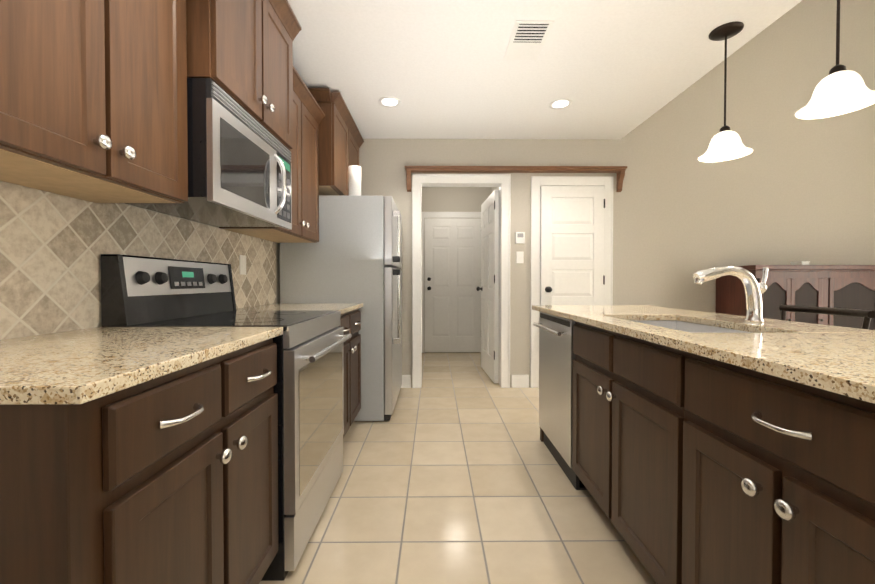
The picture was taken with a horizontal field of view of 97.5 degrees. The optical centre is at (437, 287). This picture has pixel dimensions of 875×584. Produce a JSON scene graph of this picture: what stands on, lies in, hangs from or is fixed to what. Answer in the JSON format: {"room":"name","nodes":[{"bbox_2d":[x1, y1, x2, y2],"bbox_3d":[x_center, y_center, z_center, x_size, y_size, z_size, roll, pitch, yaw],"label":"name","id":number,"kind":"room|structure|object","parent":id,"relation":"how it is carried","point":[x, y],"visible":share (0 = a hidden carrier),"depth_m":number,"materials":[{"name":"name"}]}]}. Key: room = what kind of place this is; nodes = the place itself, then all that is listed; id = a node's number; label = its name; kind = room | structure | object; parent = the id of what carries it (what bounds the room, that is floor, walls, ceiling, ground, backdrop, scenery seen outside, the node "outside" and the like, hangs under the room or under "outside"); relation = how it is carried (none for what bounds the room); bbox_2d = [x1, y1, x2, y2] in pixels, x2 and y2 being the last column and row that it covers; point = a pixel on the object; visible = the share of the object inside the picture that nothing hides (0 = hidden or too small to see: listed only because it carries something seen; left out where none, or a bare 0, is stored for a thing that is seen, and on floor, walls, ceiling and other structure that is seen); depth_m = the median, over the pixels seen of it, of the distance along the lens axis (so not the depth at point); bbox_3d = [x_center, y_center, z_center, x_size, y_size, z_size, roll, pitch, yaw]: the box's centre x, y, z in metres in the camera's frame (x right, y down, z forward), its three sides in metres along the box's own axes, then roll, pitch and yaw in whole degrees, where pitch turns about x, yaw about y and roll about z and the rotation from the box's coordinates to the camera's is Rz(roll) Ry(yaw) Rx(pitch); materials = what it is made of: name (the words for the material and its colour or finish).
{"room":"kitchen","nodes":[
{"label":"kitchen","id":0,"kind":"room"},
{"bbox_2d":[0,181,279,339],"bbox_3d":[-1.261,-0.228,0.773,0.130,2.580,6.180,0,1,-1],"label":"wall","id":1,"kind":"structure","parent":0,"point":[52,245],"depth_m":1.29,"materials":[{"name":"tile"}]},
{"bbox_2d":[0,0,191,202],"bbox_3d":[-1.033,-0.760,1.009,0.326,0.935,0.671,0,1,-1],"label":"upper cabinet","id":2,"kind":"object","parent":1,"relation":"attached to","point":[93,101],"depth_m":1.01,"materials":[{"name":"brown wood"}]},
{"bbox_2d":[239,255,245,274],"bbox_3d":[-1.207,-0.141,2.383,0.007,0.120,0.075,0,1,-1],"label":"outlet","id":3,"kind":"object","parent":1,"relation":"attached to","point":[242,263],"visible":1,"depth_m":2.37,"materials":[{"name":"beige plastic"}]},
{"bbox_2d":[192,0,295,155],"bbox_3d":[-0.994,-1.082,1.724,0.416,0.668,0.756,0,1,-1],"label":"upper cabinet","id":4,"kind":"object","parent":1,"relation":"attached to","point":[245,47],"depth_m":1.65,"materials":[{"name":"brown wood"}]},
{"bbox_2d":[125,78,291,229],"bbox_3d":[-0.972,-0.529,1.732,0.458,0.430,0.755,0,1,-1],"label":"over-the-range microwave","id":5,"kind":"object","parent":4,"relation":"attached to","point":[239,166],"visible":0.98,"depth_m":1.53,"materials":[{"name":"silver metal"}]},
{"bbox_2d":[219,80,319,242],"bbox_3d":[-1.046,-0.810,2.493,0.326,0.955,0.764,0,1,-1],"label":"upper cabinet","id":6,"kind":"object","parent":1,"relation":"attached to","point":[305,166],"depth_m":2.55,"materials":[{"name":"brown wood"}]},
{"bbox_2d":[304,88,359,195],"bbox_3d":[-0.998,-1.123,3.372,0.436,0.695,0.989,0,1,-1],"label":"upper cabinet","id":7,"kind":"object","parent":1,"relation":"attached to","point":[339,138],"depth_m":2.92,"materials":[{"name":"brown wood"}]},
{"bbox_2d":[259,352,655,583],"bbox_3d":[2.195,1.077,1.807,7.060,0.060,8.390,0,1,-1],"label":"floor","id":8,"kind":"structure","parent":0,"point":[453,473],"depth_m":1.85,"materials":[{"name":"tile"}]},
{"bbox_2d":[0,339,277,583],"bbox_3d":[-0.877,0.616,0.982,0.636,0.886,0.766,0,1,-1],"label":"base cabinet","id":9,"kind":"object","parent":8,"relation":"on","point":[138,455],"depth_m":0.76,"materials":[{"name":"brown wood"}]},
{"bbox_2d":[0,327,282,406],"bbox_3d":[-0.869,0.158,0.969,0.652,0.028,0.783,0,1,-1],"label":"countertop","id":10,"kind":"structure","parent":9,"relation":"on","point":[81,367],"depth_m":0.82,"materials":[{"name":"beige stone"}]},
{"bbox_2d":[101,254,351,580],"bbox_3d":[-0.826,0.462,1.747,0.737,1.172,0.755,0,1,-1],"label":"range","id":11,"kind":"object","parent":8,"relation":"on","point":[142,291],"visible":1,"depth_m":1.53,"materials":[{"name":"silver metal"}]},
{"bbox_2d":[280,195,401,420],"bbox_3d":[-0.746,0.160,3.369,0.907,1.730,0.900,0,1,-1],"label":"refrigerator","id":12,"kind":"object","parent":8,"relation":"on","point":[353,254],"visible":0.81,"depth_m":2.92,"materials":[{"name":"silver metal"}]},
{"bbox_2d":[348,165,360,195],"bbox_3d":[-0.667,-0.837,3.100,0.100,0.270,0.100,0,1,-1],"label":"paper towel roll","id":13,"kind":"object","parent":12,"relation":"on","point":[354,171],"visible":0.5,"depth_m":3.06,"materials":[{"name":"white paper"}]},
{"bbox_2d":[338,307,361,437],"bbox_3d":[-0.890,0.595,2.515,0.636,0.886,0.766,0,1,-1],"label":"base cabinet","id":14,"kind":"object","parent":8,"relation":"on","point":[351,322],"depth_m":2.56,"materials":[{"name":"brown wood"}]},
{"bbox_2d":[236,303,362,314],"bbox_3d":[-0.882,0.136,2.511,0.652,0.028,0.773,0,1,-1],"label":"countertop","id":15,"kind":"structure","parent":14,"relation":"on","point":[344,308],"depth_m":2.50,"materials":[{"name":"beige stone"}]},
{"bbox_2d":[533,312,586,489],"bbox_3d":[0.949,0.603,2.273,0.644,0.876,0.599,0,1,-1],"label":"dishwasher","id":16,"kind":"object","parent":8,"relation":"on","point":[556,355],"visible":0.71,"depth_m":2.19,"materials":[{"name":"silver metal"}]},
{"bbox_2d":[581,373,667,583],"bbox_3d":[0.987,0.752,1.544,0.440,0.600,0.855,0,1,-1],"label":"base cabinet","id":17,"kind":"object","parent":8,"relation":"on","point":[626,425],"depth_m":1.38,"materials":[{"name":"brown wood"}]},
{"bbox_2d":[668,349,874,583],"bbox_3d":[1.004,0.619,0.788,0.619,0.886,0.655,0,1,-1],"label":"base cabinet","id":18,"kind":"object","parent":8,"relation":"on","point":[712,448],"depth_m":0.82,"materials":[{"name":"brown wood"}]},
{"bbox_2d":[532,305,874,404],"bbox_3d":[1.050,0.155,1.149,0.780,0.028,2.980,0,1,-1],"label":"countertop","id":19,"kind":"structure","parent":18,"relation":"on","point":[839,360],"depth_m":1.00,"materials":[{"name":"beige stone"}]},
{"bbox_2d":[596,317,775,400],"bbox_3d":[0.977,0.263,1.535,0.394,0.223,0.684,0,1,-1],"label":"sink","id":20,"kind":"object","parent":19,"relation":"in","point":[643,364],"depth_m":1.42,"materials":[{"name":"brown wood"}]},
{"bbox_2d":[693,266,768,321],"bbox_3d":[1.177,0.024,1.538,0.294,0.224,0.062,0,1,-1],"label":"faucet","id":21,"kind":"object","parent":19,"relation":"on","point":[754,289],"visible":1,"depth_m":1.52,"materials":[{"name":"silver metal"}]},
{"bbox_2d":[716,265,874,329],"bbox_3d":[3.708,0.409,3.653,1.810,1.225,0.527,0,1,-1],"label":"buffet","id":22,"kind":"object","parent":8,"relation":"on","point":[843,286],"visible":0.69,"depth_m":3.42,"materials":[{"name":"brown wood"}]},
{"bbox_2d":[790,261,809,264],"bbox_3d":[3.426,-0.225,3.630,0.081,0.042,0.116,0,1,-1],"label":"decorative box","id":23,"kind":"object","parent":22,"relation":"on","point":[801,263],"visible":0.83,"depth_m":3.58,"materials":[{"name":"white"}]},
{"bbox_2d":[779,305,874,328],"bbox_3d":[1.575,0.570,1.780,0.492,0.957,0.444,0,1,-1],"label":"bar stool","id":24,"kind":"object","parent":8,"relation":"on","point":[867,315],"visible":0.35,"depth_m":1.74,"materials":[{"name":"black wood"}]},
{"bbox_2d":[287,0,801,138],"bbox_3d":[2.195,-2.417,1.758,7.060,1.890,8.390,0,1,-1],"label":"ceiling","id":25,"kind":"structure","parent":0,"point":[610,69],"depth_m":2.51,"materials":[{"name":"paint"}]},
{"bbox_2d":[378,97,400,107],"bbox_3d":[-0.384,-1.487,3.084,0.184,0.006,0.184,0,1,-1],"label":"recessed light","id":26,"kind":"object","parent":25,"relation":"in","point":[390,102],"visible":1,"depth_m":3.08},
{"bbox_2d":[504,20,553,59],"bbox_3d":[0.537,-1.475,2.307,0.215,0.009,0.370,0,1,-1],"label":"ceiling vent","id":27,"kind":"object","parent":25,"relation":"in","point":[528,38],"visible":1,"depth_m":2.28,"materials":[{"name":"white metal"}]},
{"bbox_2d":[549,98,571,108],"bbox_3d":[0.998,-1.488,3.116,0.184,0.006,0.184,0,1,-1],"label":"recessed light","id":28,"kind":"object","parent":25,"relation":"in","point":[560,103],"visible":1,"depth_m":3.11,"materials":[{"name":"white glass"}]},
{"bbox_2d":[698,21,752,162],"bbox_3d":[1.661,-1.121,2.217,0.258,0.714,0.258,0,1,-1],"label":"pendant light","id":29,"kind":"object","parent":25,"relation":"hanging from","point":[726,144],"visible":1,"depth_m":2.21,"materials":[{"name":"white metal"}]},
{"bbox_2d":[795,0,874,119],"bbox_3d":[1.666,-1.112,1.597,0.258,0.714,0.258,0,1,-1],"label":"pendant light","id":30,"kind":"object","parent":25,"relation":"hanging from","point":[840,89],"visible":1,"depth_m":1.59,"materials":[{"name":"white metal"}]},
{"bbox_2d":[359,0,874,387],"bbox_3d":[2.176,-1.188,3.961,7.060,4.410,0.120,0,1,-1],"label":"wall","id":31,"kind":"structure","parent":0,"point":[788,188],"depth_m":3.91,"materials":[{"name":"paint"}]},
{"bbox_2d":[425,218,480,351],"bbox_3d":[0.239,-0.033,5.796,0.870,2.025,0.105,0,1,-1],"label":"hall door","id":32,"kind":"structure","parent":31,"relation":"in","point":[452,284],"depth_m":5.82,"materials":[{"name":"white wood"}]},
{"bbox_2d":[476,190,498,382],"bbox_3d":[0.576,-0.014,4.409,0.185,2.025,0.805,0,1,-1],"label":"hall door","id":33,"kind":"structure","parent":31,"relation":"in","point":[489,288],"depth_m":4.24,"materials":[{"name":"white wood"}]},
{"bbox_2d":[401,174,613,387],"bbox_3d":[2.168,-0.076,4.879,6.819,2.160,1.974,0,1,-1],"label":"trim","id":34,"kind":"structure","parent":31,"relation":"attached to","point":[502,182],"depth_m":3.88,"materials":[{"name":"white wood"}]},
{"bbox_2d":[405,166,626,191],"bbox_3d":[0.777,-1.084,3.837,2.200,0.234,0.104,0,1,-1],"label":"header","id":35,"kind":"object","parent":31,"relation":"attached to","point":[620,171],"visible":0.98,"depth_m":3.81,"materials":[{"name":"brown wood"}]},
{"bbox_2d":[516,251,523,262],"bbox_3d":[0.837,-0.307,3.894,0.072,0.120,0.013,0,1,-1],"label":"switch plate","id":36,"kind":"object","parent":31,"relation":"attached to","point":[519,256],"visible":1,"depth_m":3.90,"materials":[{"name":"white plastic"}]},
{"bbox_2d":[515,232,524,243],"bbox_3d":[0.836,-0.504,3.885,0.090,0.115,0.024,0,1,-1],"label":"thermostat","id":37,"kind":"object","parent":31,"relation":"attached to","point":[519,237],"visible":1,"depth_m":3.88,"materials":[{"name":"white plastic"}]},
{"bbox_2d":[540,186,604,304],"bbox_3d":[1.365,-0.006,3.856,0.644,2.025,0.105,0,1,-1],"label":"pantry door","id":38,"kind":"structure","parent":31,"relation":"in","point":[571,245],"depth_m":3.87,"materials":[{"name":"white wood"}]}
]}

